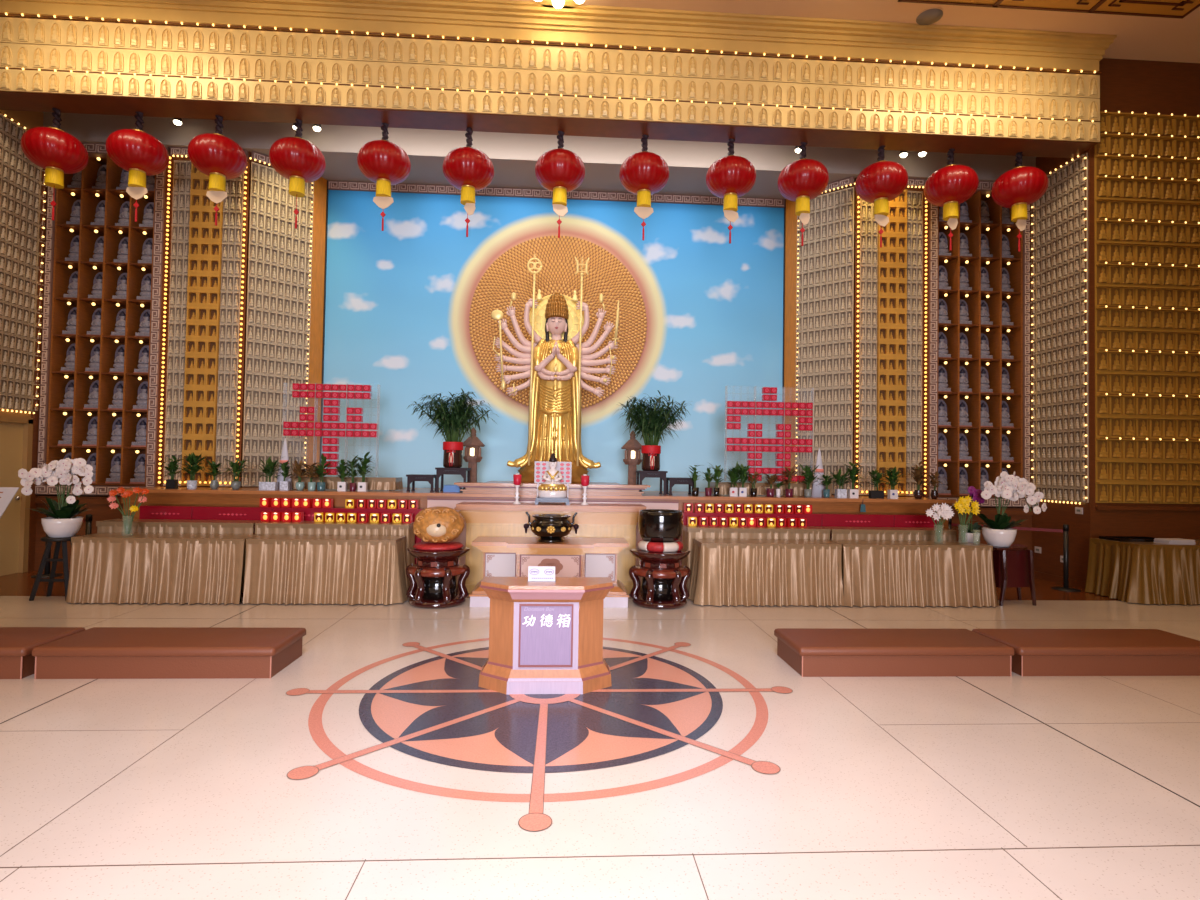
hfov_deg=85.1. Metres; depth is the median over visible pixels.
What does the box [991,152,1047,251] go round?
lantern
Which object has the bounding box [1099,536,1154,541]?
tray
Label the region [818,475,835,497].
potted plant
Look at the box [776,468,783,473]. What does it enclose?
cup
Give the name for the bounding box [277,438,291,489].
paper cone
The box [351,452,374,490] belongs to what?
potted plant
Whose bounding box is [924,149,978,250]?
lantern
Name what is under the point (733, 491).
potted plant
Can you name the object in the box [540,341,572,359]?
drape
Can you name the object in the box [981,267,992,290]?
statuette
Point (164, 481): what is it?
string light
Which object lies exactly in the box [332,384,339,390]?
cup
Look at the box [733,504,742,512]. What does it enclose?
box
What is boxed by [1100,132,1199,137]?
string light
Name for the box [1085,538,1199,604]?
draped table
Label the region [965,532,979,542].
cup
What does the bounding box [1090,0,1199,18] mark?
ceiling panel
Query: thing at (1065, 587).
barrier post
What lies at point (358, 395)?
cup
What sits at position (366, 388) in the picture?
cup
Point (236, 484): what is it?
potted plant
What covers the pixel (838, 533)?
draped table
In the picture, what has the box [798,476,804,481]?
cup
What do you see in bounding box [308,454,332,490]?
potted plant
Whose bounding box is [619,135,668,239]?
lantern
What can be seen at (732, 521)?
box
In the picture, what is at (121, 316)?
statuette
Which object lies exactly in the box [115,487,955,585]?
ledge
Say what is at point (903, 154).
spot lamp
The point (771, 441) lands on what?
cup
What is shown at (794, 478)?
cup
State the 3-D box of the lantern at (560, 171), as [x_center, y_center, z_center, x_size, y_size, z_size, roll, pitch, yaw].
[-0.525,-3.509,8.581,0.656,1.463,0.656,1,-1,-3]
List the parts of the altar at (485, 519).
panel, panel, cornice, board, panel, panel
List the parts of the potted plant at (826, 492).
pot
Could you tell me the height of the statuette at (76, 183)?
0.420 m
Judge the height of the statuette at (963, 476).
0.420 m
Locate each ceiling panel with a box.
[898,0,1000,7]
[994,0,1103,12]
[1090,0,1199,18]
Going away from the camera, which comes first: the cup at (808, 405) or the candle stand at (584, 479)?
the candle stand at (584, 479)
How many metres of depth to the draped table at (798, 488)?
9.09 m
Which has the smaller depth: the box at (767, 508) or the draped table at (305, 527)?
the draped table at (305, 527)
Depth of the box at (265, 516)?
7.86 m
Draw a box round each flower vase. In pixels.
[107,487,148,533]
[926,503,954,541]
[954,495,980,541]
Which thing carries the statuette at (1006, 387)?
on the display shelf at (1018, 267)
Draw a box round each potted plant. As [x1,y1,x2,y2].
[159,455,182,488]
[181,452,207,488]
[205,460,226,488]
[223,459,250,489]
[255,456,282,489]
[271,460,291,489]
[288,459,308,490]
[300,462,319,490]
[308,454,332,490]
[333,459,350,490]
[344,455,358,490]
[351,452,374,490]
[408,389,493,467]
[614,390,691,470]
[686,464,703,495]
[703,468,713,495]
[709,463,726,495]
[721,461,744,495]
[730,464,752,496]
[744,472,760,496]
[760,473,782,496]
[774,481,783,496]
[780,465,797,496]
[795,463,819,496]
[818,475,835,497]
[829,468,851,497]
[843,462,862,497]
[866,469,887,497]
[881,466,903,498]
[908,461,927,498]
[926,471,945,498]
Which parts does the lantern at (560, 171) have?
hanging cord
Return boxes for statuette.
[58,416,72,445]
[59,380,73,408]
[60,343,74,371]
[62,307,76,334]
[64,271,77,297]
[64,452,71,458]
[65,235,78,260]
[66,199,80,223]
[68,171,81,187]
[81,453,95,482]
[82,417,97,445]
[83,380,98,408]
[85,344,99,371]
[86,308,100,334]
[88,272,102,298]
[89,236,103,261]
[91,200,104,224]
[92,165,105,188]
[105,453,120,482]
[107,417,121,446]
[108,381,122,409]
[110,309,125,335]
[110,345,124,372]
[112,273,126,298]
[114,237,127,262]
[115,201,129,225]
[116,169,128,189]
[130,454,145,483]
[131,417,146,446]
[132,381,147,409]
[133,345,148,372]
[135,309,149,336]
[136,274,151,299]
[138,238,152,262]
[139,202,153,226]
[146,175,154,190]
[938,332,950,357]
[938,366,950,391]
[938,399,950,425]
[938,433,950,460]
[938,467,950,494]
[939,207,946,221]
[939,232,950,255]
[939,265,950,289]
[939,299,950,323]
[959,400,971,426]
[959,433,971,460]
[959,467,969,494]
[960,202,971,222]
[960,233,971,255]
[960,266,971,289]
[960,299,971,323]
[960,333,971,357]
[960,366,971,391]
[981,201,992,222]
[981,234,992,256]
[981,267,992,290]
[981,300,992,324]
[981,333,992,358]
[981,367,992,392]
[981,400,992,426]
[981,434,992,460]
[981,467,988,490]
[1002,207,1013,223]
[1002,235,1013,257]
[1002,268,1013,291]
[1002,301,1013,325]
[1002,334,1013,358]
[1002,367,1013,392]
[1002,401,1013,427]
[1002,434,1013,461]
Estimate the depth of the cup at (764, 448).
9.23 m
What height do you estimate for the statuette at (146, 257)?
0.420 m
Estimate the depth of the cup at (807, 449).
9.27 m
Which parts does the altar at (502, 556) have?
panel, panel frame, step moulding, panel, panel frame, cornice, panel, panel frame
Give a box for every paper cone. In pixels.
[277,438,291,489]
[811,448,825,496]
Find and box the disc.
[469,235,646,408]
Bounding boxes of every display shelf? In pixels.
[139,505,424,564]
[680,511,938,563]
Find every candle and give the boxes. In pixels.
[513,473,521,484]
[581,474,588,485]
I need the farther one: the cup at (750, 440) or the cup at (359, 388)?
the cup at (750, 440)
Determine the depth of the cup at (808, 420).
9.28 m
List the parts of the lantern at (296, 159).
hanging cord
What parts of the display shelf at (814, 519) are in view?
panel, panel, panel, panel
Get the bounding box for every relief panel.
[0,17,1099,98]
[0,43,1099,120]
[0,69,1099,141]
[0,114,47,411]
[163,160,190,485]
[181,162,223,485]
[216,173,243,485]
[242,162,313,485]
[795,187,853,493]
[858,198,877,494]
[876,189,906,495]
[906,191,922,495]
[1030,153,1088,502]
[1094,111,1199,503]
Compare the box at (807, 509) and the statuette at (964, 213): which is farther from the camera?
the statuette at (964, 213)
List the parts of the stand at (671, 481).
leg, leg, seat, leg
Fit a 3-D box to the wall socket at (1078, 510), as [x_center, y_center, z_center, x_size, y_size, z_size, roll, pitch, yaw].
[6.516,0.825,8.900,0.016,0.090,0.120,1,-1,-3]
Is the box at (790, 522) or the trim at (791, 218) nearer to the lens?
the box at (790, 522)
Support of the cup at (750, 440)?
on the rack
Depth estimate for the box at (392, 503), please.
8.21 m
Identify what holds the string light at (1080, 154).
attached to the wall at (1089, 524)
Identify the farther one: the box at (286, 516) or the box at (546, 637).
the box at (286, 516)
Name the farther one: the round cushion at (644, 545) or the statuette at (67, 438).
the statuette at (67, 438)
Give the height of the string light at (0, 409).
0.027 m
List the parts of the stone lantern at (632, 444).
post, glowing globe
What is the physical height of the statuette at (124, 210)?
0.420 m
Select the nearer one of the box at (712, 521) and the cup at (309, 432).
the box at (712, 521)
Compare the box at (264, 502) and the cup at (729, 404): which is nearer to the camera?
the box at (264, 502)
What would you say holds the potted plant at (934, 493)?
on the ledge
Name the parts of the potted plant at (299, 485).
pot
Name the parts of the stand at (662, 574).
leg, leg, leg, leg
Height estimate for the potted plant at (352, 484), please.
0.480 m
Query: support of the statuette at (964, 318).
on the display shelf at (1018, 267)
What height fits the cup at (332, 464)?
0.084 m
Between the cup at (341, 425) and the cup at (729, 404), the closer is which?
the cup at (341, 425)
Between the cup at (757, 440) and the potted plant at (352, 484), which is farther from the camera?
the cup at (757, 440)
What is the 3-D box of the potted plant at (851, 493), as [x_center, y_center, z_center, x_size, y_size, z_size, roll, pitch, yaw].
[3.476,0.407,8.964,0.337,0.498,0.307,0,-2,22]
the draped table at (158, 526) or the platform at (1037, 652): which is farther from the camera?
the draped table at (158, 526)
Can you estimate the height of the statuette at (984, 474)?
0.420 m
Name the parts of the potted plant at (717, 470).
pot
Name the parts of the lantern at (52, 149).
hanging cord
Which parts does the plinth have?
moulding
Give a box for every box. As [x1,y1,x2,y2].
[260,498,270,506]
[260,512,270,521]
[271,498,280,506]
[271,512,281,521]
[281,498,291,506]
[282,512,291,521]
[292,498,301,507]
[292,512,303,521]
[301,498,311,507]
[312,498,323,507]
[314,512,325,521]
[322,498,332,507]
[325,512,336,521]
[336,512,346,521]
[345,499,355,507]
[347,513,357,521]
[357,499,366,507]
[358,513,368,522]
[367,499,376,507]
[370,513,380,522]
[377,499,387,508]
[381,513,391,522]
[388,499,397,508]
[392,513,402,522]
[398,499,407,508]
[403,513,412,522]
[409,500,418,508]
[478,577,613,694]
[684,503,692,511]
[687,517,696,525]
[694,503,703,511]
[698,517,707,525]
[704,503,713,512]
[708,517,717,525]
[714,503,723,512]
[718,517,727,525]
[724,504,732,512]
[728,517,737,526]
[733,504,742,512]
[738,517,746,526]
[743,504,752,512]
[747,517,755,526]
[753,504,762,512]
[755,517,764,526]
[763,504,772,512]
[765,517,775,526]
[773,504,783,512]
[776,518,785,526]
[783,504,792,512]
[786,518,796,526]
[793,504,802,513]
[797,518,806,526]
[803,505,811,513]
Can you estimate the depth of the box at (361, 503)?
8.19 m
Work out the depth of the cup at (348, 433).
8.90 m
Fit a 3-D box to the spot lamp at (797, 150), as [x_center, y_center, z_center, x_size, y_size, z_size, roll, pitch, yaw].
[2.850,-4.394,9.381,0.100,0.260,0.100,1,-1,-3]
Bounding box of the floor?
[0,571,1199,899]
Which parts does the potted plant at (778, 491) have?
pot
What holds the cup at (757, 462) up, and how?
on the rack
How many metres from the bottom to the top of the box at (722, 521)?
0.112 m
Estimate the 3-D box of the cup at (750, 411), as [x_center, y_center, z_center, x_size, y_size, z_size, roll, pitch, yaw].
[2.145,-0.538,9.277,0.096,0.084,0.097,1,-1,-3]
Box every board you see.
[170,147,272,166]
[534,461,571,496]
[822,177,925,193]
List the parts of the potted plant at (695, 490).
pot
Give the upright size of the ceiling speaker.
0.012 m
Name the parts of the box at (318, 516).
frame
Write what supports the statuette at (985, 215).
on the display shelf at (1018, 267)
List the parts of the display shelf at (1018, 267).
panel, shelf, shelf, shelf, shelf, shelf, shelf, shelf, shelf, shelf, shelf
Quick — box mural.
[319,180,785,491]
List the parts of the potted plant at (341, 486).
pot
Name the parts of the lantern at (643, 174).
hanging cord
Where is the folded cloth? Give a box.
[443,485,461,491]
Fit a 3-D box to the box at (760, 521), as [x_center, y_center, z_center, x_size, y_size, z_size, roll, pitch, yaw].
[2.022,0.909,8.249,0.104,0.112,0.090,1,-1,-3]
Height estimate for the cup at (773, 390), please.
0.084 m
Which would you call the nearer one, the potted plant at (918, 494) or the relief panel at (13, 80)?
the relief panel at (13, 80)
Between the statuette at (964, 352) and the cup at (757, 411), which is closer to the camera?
the cup at (757, 411)
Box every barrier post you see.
[31,509,62,577]
[85,514,92,534]
[948,518,951,528]
[1052,524,1080,591]
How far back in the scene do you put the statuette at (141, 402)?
9.21 m
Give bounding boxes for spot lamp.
[173,118,181,124]
[313,124,320,131]
[795,146,800,152]
[900,151,906,157]
[919,151,925,156]
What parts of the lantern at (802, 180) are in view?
hanging cord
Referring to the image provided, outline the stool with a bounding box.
[29,535,79,600]
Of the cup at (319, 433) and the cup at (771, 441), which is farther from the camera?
the cup at (771, 441)
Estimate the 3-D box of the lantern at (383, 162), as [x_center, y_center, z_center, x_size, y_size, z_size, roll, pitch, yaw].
[-2.791,-3.558,8.450,0.656,1.463,0.656,1,-1,-3]
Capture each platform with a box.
[0,627,84,678]
[32,627,305,678]
[774,628,1013,676]
[972,629,1199,675]
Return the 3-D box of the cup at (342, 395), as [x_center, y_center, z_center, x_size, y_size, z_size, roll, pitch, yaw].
[-3.506,-0.745,8.952,0.096,0.084,0.097,1,-1,-3]
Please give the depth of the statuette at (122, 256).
9.24 m
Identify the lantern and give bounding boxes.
[20,108,88,220]
[106,112,168,221]
[188,115,247,225]
[269,119,325,228]
[357,123,410,230]
[443,127,493,236]
[463,427,484,481]
[535,131,584,237]
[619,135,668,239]
[621,431,641,484]
[706,139,755,243]
[777,142,828,245]
[855,145,907,247]
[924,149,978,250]
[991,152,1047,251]
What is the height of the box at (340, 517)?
0.112 m
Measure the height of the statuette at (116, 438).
0.420 m
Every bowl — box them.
[41,516,82,537]
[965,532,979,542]
[982,527,1016,546]
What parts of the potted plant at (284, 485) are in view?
pot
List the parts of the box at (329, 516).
frame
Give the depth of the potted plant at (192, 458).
8.42 m
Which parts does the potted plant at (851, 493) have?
pot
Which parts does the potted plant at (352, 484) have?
pot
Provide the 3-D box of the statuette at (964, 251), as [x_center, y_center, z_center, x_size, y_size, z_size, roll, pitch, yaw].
[5.549,-3.120,9.995,0.220,0.420,0.150,1,-1,-3]
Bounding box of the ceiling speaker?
[915,7,943,24]
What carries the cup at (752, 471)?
on the rack
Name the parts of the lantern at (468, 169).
hanging cord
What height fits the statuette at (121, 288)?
0.420 m
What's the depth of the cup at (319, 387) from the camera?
8.89 m
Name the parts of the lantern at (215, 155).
hanging cord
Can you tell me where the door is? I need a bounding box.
[0,422,23,575]
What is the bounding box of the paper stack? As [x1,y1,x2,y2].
[1154,538,1195,544]
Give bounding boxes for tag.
[860,504,865,511]
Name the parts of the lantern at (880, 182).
hanging cord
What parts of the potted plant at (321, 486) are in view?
pot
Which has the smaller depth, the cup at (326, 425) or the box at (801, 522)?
the box at (801, 522)
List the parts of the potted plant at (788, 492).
pot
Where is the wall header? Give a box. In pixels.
[0,16,1098,157]
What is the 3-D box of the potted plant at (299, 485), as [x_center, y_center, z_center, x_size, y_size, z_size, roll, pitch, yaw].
[-3.908,0.323,8.529,0.260,0.407,0.322,2,-2,-44]
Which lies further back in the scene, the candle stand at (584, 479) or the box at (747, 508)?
the box at (747, 508)
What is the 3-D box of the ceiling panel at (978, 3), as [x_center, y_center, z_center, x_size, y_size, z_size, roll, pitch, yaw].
[4.193,-5.383,7.259,1.200,0.041,1.200,1,-1,-3]
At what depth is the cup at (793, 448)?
9.25 m
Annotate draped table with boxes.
[66,533,260,603]
[96,519,263,592]
[243,535,408,604]
[255,521,414,585]
[291,476,402,490]
[681,525,829,591]
[688,538,844,606]
[710,482,831,495]
[820,526,956,594]
[828,540,997,606]
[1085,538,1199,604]
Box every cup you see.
[283,422,290,427]
[283,429,290,435]
[291,422,299,428]
[291,430,298,435]
[292,383,299,389]
[292,391,299,397]
[299,414,306,420]
[299,422,307,428]
[299,430,306,435]
[300,384,308,390]
[300,391,307,397]
[300,407,307,412]
[307,414,316,420]
[307,422,314,428]
[307,430,314,435]
[308,384,316,390]
[308,391,315,397]
[308,407,316,413]
[315,422,322,428]
[315,430,323,436]
[316,384,324,390]
[316,392,324,398]
[322,438,329,443]
[322,446,329,451]
[322,453,329,459]
[323,407,330,413]
[323,415,330,420]
[323,422,330,428]
[323,430,330,436]
[324,384,331,390]
[324,392,331,398]
[324,399,330,405]
[330,438,338,443]
[330,446,338,451]
[330,453,338,459]
[330,461,338,466]
[330,469,337,474]
[331,400,339,405]
[331,407,339,413]
[331,415,339,421]
[331,423,338,428]
[331,430,337,436]
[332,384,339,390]
[332,392,339,398]
[338,430,345,436]
[339,392,346,398]
[339,423,345,428]
[340,384,346,390]
[346,423,354,429]
[346,431,353,436]
[347,385,355,391]
[347,392,354,398]
[347,408,354,413]
[347,415,353,421]
[354,415,362,421]
[354,423,362,429]
[354,431,361,436]
[355,385,363,391]
[355,392,362,398]
[355,408,362,414]
[362,423,369,429]
[362,431,369,436]
[363,385,371,391]
[363,393,371,399]
[370,423,378,429]
[370,431,377,437]
[725,438,732,443]
[725,445,732,450]
[726,401,733,407]
[726,408,733,414]
[726,416,733,421]
[726,423,733,428]
[733,401,740,407]
[733,408,740,414]
[733,416,740,421]
[733,423,740,429]
[733,438,740,443]
[733,445,740,450]
[740,401,747,407]
[740,438,747,443]
[740,445,747,451]
[741,409,747,414]
[747,423,754,429]
[747,431,754,436]
[747,445,754,451]
[747,453,754,458]
[747,460,754,465]
[747,468,754,473]
[748,401,754,407]
[748,409,754,414]
[748,438,754,443]
[755,402,762,407]
[755,409,762,414]
[755,424,761,429]
[755,431,761,436]
[755,438,761,443]
[755,446,761,451]
[755,453,761,458]
[755,460,761,465]
[755,468,761,473]
[761,438,768,444]
[762,387,769,393]
[762,394,769,400]
[762,402,769,407]
[762,409,769,415]
[762,446,768,451]
[762,468,768,473]
[769,387,776,393]
[769,409,776,415]
[769,439,776,444]
[769,446,776,451]
[769,468,775,473]
[770,395,776,400]
[770,402,776,408]
[775,453,783,458]
[775,461,783,466]
[776,402,783,408]
[776,409,783,415]
[776,424,783,429]
[776,431,783,437]
[776,439,783,444]
[776,446,783,451]
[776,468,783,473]
[783,402,790,408]
[783,431,790,437]
[783,461,790,466]
[784,410,790,415]
[784,424,790,430]
[784,439,790,444]
[784,446,790,451]
[784,453,790,458]
[791,402,797,408]
[791,410,797,415]
[791,439,797,444]
[791,446,797,451]
[791,475,797,481]
[797,417,805,423]
[797,424,804,430]
[798,403,805,408]
[798,410,805,415]
[798,439,804,444]
[798,446,804,451]
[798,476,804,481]
[804,417,812,423]
[804,446,811,452]
[805,403,812,408]
[805,410,812,416]
[805,425,812,430]
[805,439,811,444]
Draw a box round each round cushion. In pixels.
[413,541,463,550]
[638,540,682,551]
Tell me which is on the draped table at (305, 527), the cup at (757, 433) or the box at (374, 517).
the box at (374, 517)
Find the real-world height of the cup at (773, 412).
0.084 m
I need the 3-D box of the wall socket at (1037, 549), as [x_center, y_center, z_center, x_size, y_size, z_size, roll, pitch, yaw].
[6.461,1.473,9.653,0.016,0.090,0.120,1,-1,-3]
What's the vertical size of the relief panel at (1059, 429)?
4.732 m
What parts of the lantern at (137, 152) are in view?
hanging cord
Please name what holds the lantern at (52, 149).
hanging from the wall header
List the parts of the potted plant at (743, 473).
pot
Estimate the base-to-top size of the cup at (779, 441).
0.084 m
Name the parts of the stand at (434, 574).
leg, leg, leg, leg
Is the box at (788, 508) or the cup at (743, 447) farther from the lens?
the cup at (743, 447)
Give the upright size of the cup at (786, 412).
0.084 m
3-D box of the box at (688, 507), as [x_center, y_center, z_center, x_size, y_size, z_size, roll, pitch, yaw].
[1.141,0.746,8.462,0.104,0.112,0.090,1,-1,-3]
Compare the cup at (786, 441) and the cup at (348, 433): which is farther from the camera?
the cup at (786, 441)
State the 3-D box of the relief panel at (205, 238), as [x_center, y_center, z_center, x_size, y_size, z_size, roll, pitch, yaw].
[-5.531,-1.778,9.121,0.426,4.550,0.072,1,-1,-3]
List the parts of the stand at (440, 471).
leg, leg, seat, leg, leg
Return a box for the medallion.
[286,638,792,830]
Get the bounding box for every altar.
[455,502,645,593]
[469,536,628,607]
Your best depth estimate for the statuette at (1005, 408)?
9.94 m
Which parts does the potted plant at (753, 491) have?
pot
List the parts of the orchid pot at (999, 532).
flower stem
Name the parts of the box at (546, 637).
moulding, moulding, moulding, panel frame, panel, cornice, neck moulding, neck moulding, cornice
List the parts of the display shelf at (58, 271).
shelf, shelf, shelf, shelf, shelf, shelf, shelf, shelf, shelf, shelf, panel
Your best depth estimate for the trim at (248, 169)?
9.20 m
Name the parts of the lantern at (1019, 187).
hanging cord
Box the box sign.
[528,566,554,580]
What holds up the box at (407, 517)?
on the draped table at (305, 527)
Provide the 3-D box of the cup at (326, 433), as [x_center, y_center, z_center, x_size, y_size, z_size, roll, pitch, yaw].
[-3.723,-0.226,8.927,0.096,0.084,0.097,1,-1,-3]
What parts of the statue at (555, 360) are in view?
sash, crown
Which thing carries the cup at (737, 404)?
on the rack
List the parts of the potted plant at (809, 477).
pot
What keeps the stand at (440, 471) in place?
on the ledge
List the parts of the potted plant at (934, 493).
pot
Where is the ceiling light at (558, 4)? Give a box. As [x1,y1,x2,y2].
[535,0,584,8]
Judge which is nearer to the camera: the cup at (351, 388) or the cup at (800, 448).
the cup at (351, 388)
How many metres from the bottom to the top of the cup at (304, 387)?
0.084 m
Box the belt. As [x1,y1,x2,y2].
[951,523,1062,531]
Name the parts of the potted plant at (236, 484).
pot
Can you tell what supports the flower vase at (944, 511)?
on the draped table at (876, 572)
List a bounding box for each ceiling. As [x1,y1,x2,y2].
[43,112,1035,198]
[510,0,1199,62]
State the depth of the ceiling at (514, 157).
9.51 m
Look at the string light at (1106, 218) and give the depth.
8.78 m
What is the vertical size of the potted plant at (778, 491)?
0.221 m
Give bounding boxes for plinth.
[454,481,649,495]
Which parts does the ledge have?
moulding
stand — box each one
[0,487,18,517]
[406,474,435,491]
[406,546,469,608]
[435,467,470,491]
[513,473,521,503]
[535,497,568,504]
[581,474,588,504]
[629,548,690,608]
[636,471,667,494]
[666,477,693,494]
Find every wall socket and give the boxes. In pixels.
[1035,546,1040,552]
[1075,507,1082,513]
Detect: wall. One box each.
[0,110,91,495]
[34,495,122,570]
[243,161,273,487]
[951,507,1032,549]
[989,146,1104,581]
[1098,58,1199,538]
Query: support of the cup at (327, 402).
on the rack
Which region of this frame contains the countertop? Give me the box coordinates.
[455,502,645,511]
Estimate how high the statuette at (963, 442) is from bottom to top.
0.420 m
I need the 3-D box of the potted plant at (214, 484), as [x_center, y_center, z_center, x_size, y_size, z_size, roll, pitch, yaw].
[-4.993,0.316,8.465,0.285,0.384,0.302,1,-1,-3]
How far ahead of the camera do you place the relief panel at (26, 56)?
8.21 m
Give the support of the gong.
on the round cushion at (644, 545)
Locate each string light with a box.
[0,13,1101,72]
[0,67,1098,121]
[0,112,27,129]
[0,409,34,413]
[36,174,45,408]
[158,157,170,484]
[163,481,230,483]
[236,170,246,477]
[304,183,312,467]
[796,217,798,482]
[856,196,859,488]
[860,491,913,493]
[924,198,926,494]
[1031,203,1032,482]
[1041,500,1081,503]
[1047,154,1081,174]
[1084,153,1086,501]
[1099,154,1199,159]
[1099,175,1199,180]
[1099,218,1199,223]
[1099,262,1199,266]
[1099,306,1199,309]
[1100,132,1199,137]
[1101,110,1198,116]
[1103,349,1199,353]
[1103,437,1199,440]
[1106,393,1199,396]
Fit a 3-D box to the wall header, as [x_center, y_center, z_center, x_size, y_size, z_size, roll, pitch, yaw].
[-0.496,-4.815,8.479,14.220,1.270,0.430,1,-1,-3]
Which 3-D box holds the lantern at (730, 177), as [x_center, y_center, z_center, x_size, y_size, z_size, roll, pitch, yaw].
[1.741,-3.479,8.713,0.656,1.463,0.656,1,-1,-3]
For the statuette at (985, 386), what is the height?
0.420 m
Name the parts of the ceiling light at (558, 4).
bulb, bulb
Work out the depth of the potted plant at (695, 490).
8.80 m
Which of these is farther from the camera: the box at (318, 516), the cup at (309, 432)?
the cup at (309, 432)
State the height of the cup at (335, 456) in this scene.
0.084 m
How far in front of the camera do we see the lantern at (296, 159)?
8.22 m
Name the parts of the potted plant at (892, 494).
pot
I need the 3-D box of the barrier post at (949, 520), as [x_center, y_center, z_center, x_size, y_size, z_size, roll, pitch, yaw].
[5.094,1.433,9.544,0.320,0.870,0.320,1,-1,-3]
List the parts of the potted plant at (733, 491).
pot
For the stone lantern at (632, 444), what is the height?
0.908 m
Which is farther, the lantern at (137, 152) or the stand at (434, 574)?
the lantern at (137, 152)
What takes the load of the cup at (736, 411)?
on the rack
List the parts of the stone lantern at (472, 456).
glowing globe, post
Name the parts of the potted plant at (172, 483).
pot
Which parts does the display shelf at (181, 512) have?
panel, panel, panel, panel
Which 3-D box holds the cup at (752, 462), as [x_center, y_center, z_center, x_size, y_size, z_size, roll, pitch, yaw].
[2.134,0.186,9.259,0.096,0.084,0.097,1,-1,-3]
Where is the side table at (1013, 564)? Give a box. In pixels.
[987,544,1035,605]
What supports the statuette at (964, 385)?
on the display shelf at (1018, 267)
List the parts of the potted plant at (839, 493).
pot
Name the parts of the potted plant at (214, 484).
pot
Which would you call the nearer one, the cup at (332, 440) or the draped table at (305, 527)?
the draped table at (305, 527)
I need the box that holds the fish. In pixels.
[413,506,464,542]
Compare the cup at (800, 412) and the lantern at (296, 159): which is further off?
the cup at (800, 412)
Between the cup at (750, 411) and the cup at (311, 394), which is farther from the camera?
the cup at (750, 411)
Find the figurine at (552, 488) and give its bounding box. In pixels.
[538,453,566,497]
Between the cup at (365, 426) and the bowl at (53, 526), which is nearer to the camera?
the bowl at (53, 526)
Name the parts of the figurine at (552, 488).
gold trim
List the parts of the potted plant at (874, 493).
pot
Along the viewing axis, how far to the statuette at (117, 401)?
9.19 m
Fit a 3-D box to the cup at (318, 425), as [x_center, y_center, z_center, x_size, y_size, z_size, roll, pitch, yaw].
[-3.826,-0.332,8.923,0.096,0.084,0.097,1,-1,-3]
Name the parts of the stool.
leg, leg, seat, leg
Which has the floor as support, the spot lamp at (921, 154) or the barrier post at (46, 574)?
the barrier post at (46, 574)
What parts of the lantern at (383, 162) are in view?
hanging cord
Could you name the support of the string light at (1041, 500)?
attached to the relief panel at (1059, 429)
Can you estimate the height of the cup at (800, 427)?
0.084 m
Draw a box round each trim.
[0,0,1116,73]
[0,415,32,572]
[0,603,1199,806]
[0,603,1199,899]
[28,169,46,571]
[162,151,251,487]
[306,177,326,475]
[783,199,796,482]
[852,177,926,496]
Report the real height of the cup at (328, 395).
0.084 m
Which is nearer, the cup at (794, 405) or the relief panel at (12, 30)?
the relief panel at (12, 30)
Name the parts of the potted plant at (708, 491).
pot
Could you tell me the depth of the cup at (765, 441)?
9.23 m
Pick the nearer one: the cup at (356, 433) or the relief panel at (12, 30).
the relief panel at (12, 30)
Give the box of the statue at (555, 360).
[491,255,618,482]
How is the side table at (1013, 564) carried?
on the floor
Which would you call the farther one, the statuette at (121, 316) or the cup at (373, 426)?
the statuette at (121, 316)
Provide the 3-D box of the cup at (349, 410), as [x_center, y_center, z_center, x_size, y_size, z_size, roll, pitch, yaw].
[-3.405,-0.534,8.953,0.096,0.084,0.097,1,-1,-3]
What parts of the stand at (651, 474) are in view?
seat, leg, leg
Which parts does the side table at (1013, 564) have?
leg, leg, leg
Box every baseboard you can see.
[1034,571,1085,589]
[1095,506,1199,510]
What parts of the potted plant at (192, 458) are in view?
pot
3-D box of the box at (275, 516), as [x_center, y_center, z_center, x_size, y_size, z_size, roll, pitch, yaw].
[-3.907,0.806,7.905,0.104,0.112,0.090,1,-1,-3]
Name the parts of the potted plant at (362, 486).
pot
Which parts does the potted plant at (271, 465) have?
pot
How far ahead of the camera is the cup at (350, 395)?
8.91 m
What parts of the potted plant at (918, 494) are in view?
pot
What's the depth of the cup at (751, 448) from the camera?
9.22 m
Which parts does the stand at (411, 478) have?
leg, leg, seat, leg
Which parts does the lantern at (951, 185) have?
hanging cord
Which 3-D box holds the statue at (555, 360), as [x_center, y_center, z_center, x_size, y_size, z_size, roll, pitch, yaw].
[-0.650,-1.132,9.406,1.809,3.188,0.687,1,-1,-3]
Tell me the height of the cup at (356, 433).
0.084 m
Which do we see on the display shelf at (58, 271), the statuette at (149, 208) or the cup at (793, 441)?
the statuette at (149, 208)
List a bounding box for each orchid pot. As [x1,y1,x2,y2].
[18,458,93,537]
[953,486,984,542]
[975,471,1046,546]
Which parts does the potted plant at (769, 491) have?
pot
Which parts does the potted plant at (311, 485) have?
pot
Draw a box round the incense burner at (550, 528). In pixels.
[523,512,578,542]
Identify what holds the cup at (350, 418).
on the rack
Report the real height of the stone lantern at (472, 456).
0.908 m
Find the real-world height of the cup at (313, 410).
0.084 m
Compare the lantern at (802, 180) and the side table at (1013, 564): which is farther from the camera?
the lantern at (802, 180)
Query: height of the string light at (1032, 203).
4.550 m
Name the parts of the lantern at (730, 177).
hanging cord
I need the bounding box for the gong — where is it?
[638,509,682,541]
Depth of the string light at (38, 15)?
8.19 m
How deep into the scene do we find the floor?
3.19 m

